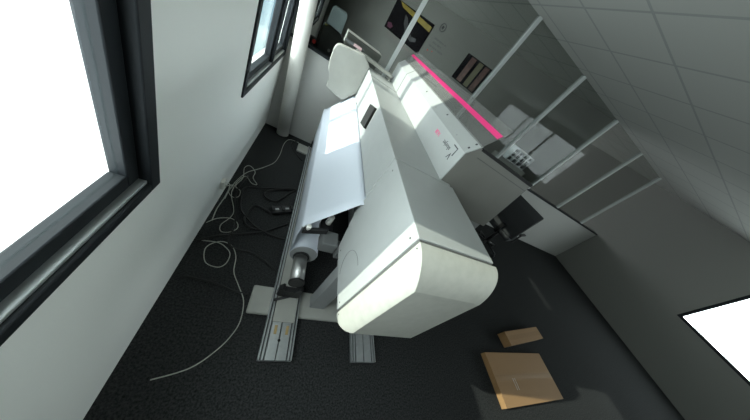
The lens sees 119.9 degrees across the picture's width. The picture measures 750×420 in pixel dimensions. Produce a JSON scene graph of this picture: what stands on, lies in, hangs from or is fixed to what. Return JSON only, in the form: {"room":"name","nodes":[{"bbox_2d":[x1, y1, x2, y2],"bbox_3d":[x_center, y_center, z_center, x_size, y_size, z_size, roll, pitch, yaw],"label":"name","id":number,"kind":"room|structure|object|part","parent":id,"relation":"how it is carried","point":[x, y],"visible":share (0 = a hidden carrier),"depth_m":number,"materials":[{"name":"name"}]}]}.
{"room":"print shop","nodes":[
{"label":"print shop","id":0,"kind":"room"},
{"bbox_2d":[0,0,329,419],"bbox_3d":[-0.895,-2.305,2.406,0.160,2.750,15.200,20,39,-25],"label":"wall","id":1,"kind":"structure","parent":0,"point":[56,364],"depth_m":0.80,"materials":[{"name":"white paint"}]},
{"bbox_2d":[0,0,159,345],"bbox_3d":[-0.399,0.053,-0.198,0.086,1.380,1.720,20,39,-25],"label":"window","id":2,"kind":"structure","parent":1,"relation":"in","point":[115,37],"depth_m":0.53,"materials":[{"name":"black"}]},
{"bbox_2d":[212,178,232,218],"bbox_3d":[-1.265,-0.102,1.798,0.083,0.255,0.304,20,39,-25],"label":"wall socket","id":3,"kind":"object","parent":1,"relation":"attached to","point":[223,181],"visible":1,"depth_m":1.79,"materials":[{"name":"white plastic"}]},
{"bbox_2d":[241,0,299,97],"bbox_3d":[-0.630,-1.718,1.565,0.086,1.380,1.460,20,39,-25],"label":"window","id":4,"kind":"structure","parent":1,"relation":"in","point":[274,51],"depth_m":1.82,"materials":[{"name":"black metal"}]},
{"bbox_3d":[-0.613,-1.510,1.349,0.045,1.281,0.760,20,39,-25],"label":"sash","id":5,"kind":"part","parent":4,"relation":"part of","materials":[{"name":"black metal"}]},
{"bbox_3d":[-0.677,-2.004,1.841,0.045,1.281,0.560,20,39,-25],"label":"sash","id":6,"kind":"part","parent":4,"relation":"part of","materials":[{"name":"black metal"}]},
{"bbox_2d":[312,0,324,25],"bbox_3d":[-0.965,-4.280,4.115,0.086,1.380,2.800,20,39,-25],"label":"window","id":7,"kind":"structure","parent":1,"relation":"in","point":[316,17],"depth_m":5.22,"materials":[{"name":"black metal"}]},
{"bbox_3d":[-1.039,-4.767,4.591,0.045,1.281,1.330,20,39,-25],"label":"sash","id":8,"kind":"part","parent":7,"relation":"part of","materials":[{"name":"black metal"}]},
{"bbox_2d":[83,43,684,419],"bbox_3d":[1.833,-0.105,4.975,8.700,0.100,15.200,20,39,-25],"label":"floor","id":9,"kind":"structure","parent":0,"point":[440,372],"depth_m":1.79,"materials":[{"name":"grey carpet"}]},
{"bbox_2d":[150,240,243,380],"bbox_3d":[-1.063,0.569,1.447,0.361,0.018,0.857,14,42,-32],"label":"cable","id":10,"kind":"object","parent":9,"relation":"on","point":[202,240],"visible":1,"depth_m":1.52,"materials":[{"name":"grey plastic"}]},
{"bbox_2d":[179,276,248,294],"bbox_3d":[-1.082,0.512,1.486,0.432,0.025,0.034,26,37,-19],"label":"cable","id":11,"kind":"object","parent":9,"relation":"on","point":[192,277],"visible":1,"depth_m":1.48,"materials":[{"name":"black plastic"}]},
{"bbox_2d":[196,223,287,241],"bbox_3d":[-1.071,0.191,1.852,0.710,0.028,0.054,-10,58,-48],"label":"cable","id":12,"kind":"object","parent":9,"relation":"on","point":[218,235],"visible":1,"depth_m":1.80,"materials":[{"name":"black plastic"}]},
{"bbox_2d":[227,175,276,271],"bbox_3d":[-1.155,0.075,1.906,0.295,0.025,1.116,-3,52,-44],"label":"cable","id":13,"kind":"object","parent":9,"relation":"on","point":[231,232],"visible":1,"depth_m":1.76,"materials":[{"name":"black plastic"}]},
{"bbox_2d":[206,139,298,232],"bbox_3d":[-1.248,-0.446,2.409,0.292,0.017,1.823,26,37,-19],"label":"cable","id":14,"kind":"object","parent":9,"relation":"on","point":[289,139],"visible":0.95,"depth_m":2.08,"materials":[{"name":"grey plastic"}]},
{"bbox_2d":[243,205,270,230],"bbox_3d":[-1.076,0.065,1.987,0.184,0.028,0.282,24,37,-21],"label":"cable","id":15,"kind":"object","parent":9,"relation":"on","point":[249,210],"visible":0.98,"depth_m":1.95,"materials":[{"name":"black plastic"}]},
{"bbox_2d":[239,186,296,239],"bbox_3d":[-1.062,-0.063,2.143,0.492,0.028,0.738,20,39,-25],"label":"cable","id":16,"kind":"object","parent":9,"relation":"on","point":[240,200],"visible":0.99,"depth_m":1.99,"materials":[{"name":"black plastic"}]},
{"bbox_2d":[263,188,296,201],"bbox_3d":[-1.014,-0.194,2.333,0.170,0.028,0.375,39,35,0],"label":"cable","id":17,"kind":"object","parent":9,"relation":"on","point":[291,190],"visible":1,"depth_m":2.29,"materials":[{"name":"black plastic"}]},
{"bbox_2d":[270,205,293,213],"bbox_3d":[-0.923,-0.006,2.179,0.210,0.052,0.084,-3,53,-44],"label":"power strip","id":18,"kind":"object","parent":9,"relation":"on","point":[274,209],"visible":0.97,"depth_m":2.16,"materials":[{"name":"black plastic"}]},
{"bbox_2d":[277,0,317,136],"bbox_3d":[-0.916,-1.649,2.513,0.337,1.747,0.169,20,39,-25],"label":"pillar","id":19,"kind":"structure","parent":9,"relation":"on","point":[306,10],"depth_m":2.42,"materials":[{"name":"paint"}]},
{"bbox_2d":[344,29,380,69],"bbox_3d":[-0.528,-2.719,4.448,0.700,1.340,0.415,20,39,-25],"label":"monitor","id":20,"kind":"object","parent":9,"relation":"on","point":[374,54],"visible":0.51,"depth_m":3.99,"materials":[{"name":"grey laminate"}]},
{"bbox_3d":[-0.651,-2.635,4.232,0.320,1.270,0.015,20,39,-25],"label":"door","id":21,"kind":"part","parent":20,"relation":"part of","materials":[{"name":"white plastic"}]},
{"bbox_3d":[-0.363,-2.528,4.378,0.320,1.270,0.015,20,39,-25],"label":"door","id":22,"kind":"part","parent":20,"relation":"part of","materials":[{"name":"grey laminate"}]},
{"bbox_2d":[246,37,532,362],"bbox_3d":[0.034,-0.411,2.030,1.381,1.745,2.794,20,39,-25],"label":"printer","id":23,"kind":"object","parent":9,"relation":"on","point":[412,258],"visible":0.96,"depth_m":1.26,"materials":[{"name":"plastic"}]},
{"bbox_3d":[-0.654,0.640,1.591,0.161,0.035,0.018,5,47,-39],"label":"lever","id":24,"kind":"part","parent":23,"relation":"part of","materials":[{"name":"black plastic"}]},
{"bbox_3d":[-0.745,0.032,2.265,0.204,0.032,2.585,20,39,-25],"label":"floor rail","id":25,"kind":"part","parent":23,"relation":"part of","materials":[{"name":"metal"}]},
{"bbox_3d":[-0.370,0.817,1.797,1.210,0.030,0.200,20,39,-25],"label":"foot plate","id":26,"kind":"part","parent":23,"relation":"part of","materials":[{"name":"paint"}]},
{"bbox_3d":[-0.740,-0.046,2.323,0.145,0.006,2.335,20,39,-25],"label":"plate","id":27,"kind":"part","parent":23,"relation":"part of","materials":[{"name":"paint"}]},
{"bbox_3d":[-0.567,-0.693,3.300,1.210,0.030,0.200,20,39,-25],"label":"foot plate","id":28,"kind":"part","parent":23,"relation":"part of","materials":[{"name":"paint"}]},
{"bbox_3d":[-0.377,0.133,1.383,0.146,0.092,0.025,20,39,-25],"label":"guide arm","id":29,"kind":"part","parent":23,"relation":"part of","materials":[{"name":"black plastic"}]},
{"bbox_3d":[-0.280,0.527,1.553,0.120,0.708,0.090,20,39,-25],"label":"leg","id":30,"kind":"part","parent":23,"relation":"part of","materials":[{"name":"paint"}]},
{"bbox_3d":[-0.336,0.118,1.498,0.090,0.035,0.060,20,39,-25],"label":"knob","id":31,"kind":"part","parent":23,"relation":"part of","materials":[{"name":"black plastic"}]},
{"bbox_2d":[288,96,365,286],"bbox_3d":[-0.456,-0.453,2.106,0.284,0.823,2.178,20,39,-25],"label":"paper roll","id":32,"kind":"object","parent":23,"relation":"in","point":[334,183],"visible":0.91,"depth_m":1.65,"materials":[{"name":"white paper"}]},
{"bbox_3d":[-0.303,0.069,1.482,0.040,0.070,0.040,20,39,-25],"label":"white knob","id":33,"kind":"part","parent":23,"relation":"part of","materials":[{"name":"white plastic"}]},
{"bbox_3d":[-0.206,0.233,2.538,0.206,0.032,2.585,20,39,-25],"label":"floor rail","id":34,"kind":"part","parent":23,"relation":"part of","materials":[{"name":"metal"}]},
{"bbox_3d":[-0.053,-0.769,1.782,0.024,0.213,0.199,20,39,-25],"label":"handle","id":35,"kind":"part","parent":23,"relation":"part of","materials":[{"name":"grey plastic"}]},
{"bbox_2d":[491,150,524,175],"bbox_3d":[2.379,-0.544,4.720,0.830,1.320,0.240,20,39,-25],"label":"cabinet","id":36,"kind":"object","parent":9,"relation":"on","point":[512,166],"visible":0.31,"depth_m":4.26,"materials":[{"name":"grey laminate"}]},
{"bbox_2d":[502,144,534,169],"bbox_3d":[2.837,-1.037,4.274,0.572,0.288,0.175,20,39,-25],"label":"rack","id":37,"kind":"object","parent":36,"relation":"on","point":[514,154],"visible":0.96,"depth_m":4.23,"materials":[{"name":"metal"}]},
{"bbox_2d":[477,195,543,256],"bbox_3d":[2.423,0.312,3.967,0.645,1.135,0.622,4,48,-40],"label":"office chair","id":38,"kind":"object","parent":9,"relation":"on","point":[519,215],"visible":0.8,"depth_m":3.65,"materials":[{"name":"grey fabric"}]},
{"bbox_3d":[2.378,0.353,4.026,0.500,0.090,0.500,4,48,-40],"label":"seat","id":39,"kind":"part","parent":38,"relation":"part of","materials":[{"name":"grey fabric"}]},
{"bbox_3d":[2.373,0.114,3.663,0.117,0.590,0.540,4,48,-40],"label":"backrest","id":40,"kind":"part","parent":38,"relation":"part of","materials":[{"name":"grey fabric"}]},
{"bbox_2d":[497,327,542,347],"bbox_3d":[1.974,1.697,2.913,0.900,0.105,0.150,15,42,-31],"label":"cardboard box","id":41,"kind":"object","parent":9,"relation":"on","point":[520,336],"visible":1,"depth_m":2.80,"materials":[{"name":"brown cardboard"}]},
{"bbox_2d":[481,352,562,408],"bbox_3d":[1.694,1.899,2.468,1.150,0.060,0.455,20,39,-26],"label":"cardboard box","id":42,"kind":"object","parent":9,"relation":"on","point":[517,379],"visible":1,"depth_m":2.38,"materials":[{"name":"brown cardboard"}]},
{"bbox_3d":[-0.872,-1.689,3.271,1.000,1.010,0.580,20,39,-25],"label":"countertop","id":43,"kind":"structure","parent":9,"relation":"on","visible":0},
{"bbox_2d":[309,34,317,45],"bbox_3d":[-0.795,-2.076,2.728,0.100,0.180,0.110,20,39,-25],"label":"canister","id":44,"kind":"object","parent":43,"relation":"on","point":[313,40],"visible":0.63,"depth_m":2.67,"materials":[{"name":"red plastic"}]},
{"bbox_2d":[317,6,346,56],"bbox_3d":[-0.528,-2.239,2.799,0.309,0.584,0.310,20,39,-25],"label":"machine","id":45,"kind":"object","parent":43,"relation":"on","point":[331,32],"visible":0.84,"depth_m":2.65,"materials":[{"name":"black plastic"}]},
{"bbox_3d":[-0.453,-2.341,2.656,0.199,0.214,0.200,20,39,-25],"label":"water tank","id":46,"kind":"part","parent":45,"relation":"part of","materials":[{"name":"grey plastic"}]},
{"bbox_2d":[266,36,594,255],"bbox_3d":[2.268,-0.301,4.522,8.275,1.120,0.100,20,39,-25],"label":"wall","id":47,"kind":"structure","parent":0,"point":[556,233],"depth_m":3.06,"materials":[{"name":"grey paint"}]},
{"bbox_2d":[291,0,660,234],"bbox_3d":[2.988,-1.173,3.740,8.277,1.630,0.120,20,39,-25],"label":"window","id":48,"kind":"structure","parent":47,"relation":"in","point":[538,19],"depth_m":3.44,"materials":[{"name":"grey metal"}]},
{"bbox_2d":[317,0,613,182],"bbox_3d":[0.695,-4.232,6.024,0.100,2.750,9.450,-13,60,-49],"label":"wall","id":49,"kind":"structure","parent":0,"point":[519,92],"depth_m":4.71,"materials":[{"name":"grey paint"}]},
{"bbox_2d":[384,0,415,39],"bbox_3d":[0.668,-5.095,5.800,0.019,0.667,0.768,-13,60,-49],"label":"poster","id":50,"kind":"object","parent":49,"relation":"attached to","point":[400,17],"depth_m":5.79,"materials":[{"name":"black paper"}]},
{"bbox_2d":[405,14,434,53],"bbox_3d":[1.134,-4.465,5.526,0.019,0.667,0.552,-13,60,-49],"label":"poster","id":51,"kind":"object","parent":49,"relation":"attached to","point":[422,28],"depth_m":5.51,"materials":[{"name":"black paper"}]},
{"bbox_2d":[427,37,445,54],"bbox_3d":[1.514,-3.959,5.308,0.005,0.314,0.454,-13,60,-49],"label":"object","id":52,"kind":"structure","parent":49,"relation":"attached to","point":[430,45],"depth_m":5.29,"materials":[{"name":"grey"}]},
{"bbox_2d":[451,53,491,93],"bbox_3d":[2.177,-3.086,4.907,0.019,0.540,0.710,-13,60,-49],"label":"poster","id":53,"kind":"object","parent":49,"relation":"attached to","point":[471,72],"visible":0.95,"depth_m":4.89,"materials":[{"name":"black paper"}]},
{"bbox_2d":[437,0,749,241],"bbox_3d":[3.327,-1.913,3.356,8.700,0.100,15.200,20,39,-25],"label":"ceiling","id":54,"kind":"structure","parent":0,"point":[674,75],"depth_m":2.28,"materials":[{"name":"tile"}]},
{"bbox_2d":[530,143,749,419],"bbox_3d":[6.215,0.314,6.043,0.100,2.750,15.100,20,39,-25],"label":"wall","id":55,"kind":"structure","parent":0,"point":[653,257],"depth_m":4.82,"materials":[{"name":"grey paint"}]},
{"bbox_2d":[677,295,749,385],"bbox_3d":[6.861,3.341,2.513,0.060,1.400,4.550,20,39,-25],"label":"window","id":56,"kind":"structure","parent":55,"relation":"in","point":[681,316],"depth_m":4.10,"materials":[{"name":"black"}]},
{"label":"outside","id":57,"kind":"structure","parent":0,"visible":0},
{"bbox_2d":[51,0,275,55],"bbox_3d":[-7.266,-16.898,9.075,12.800,19.000,6.060,20,39,-25],"label":"facade","id":58,"kind":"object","parent":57,"point":[268,5],"visible":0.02,"depth_m":11.81,"materials":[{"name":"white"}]}
]}

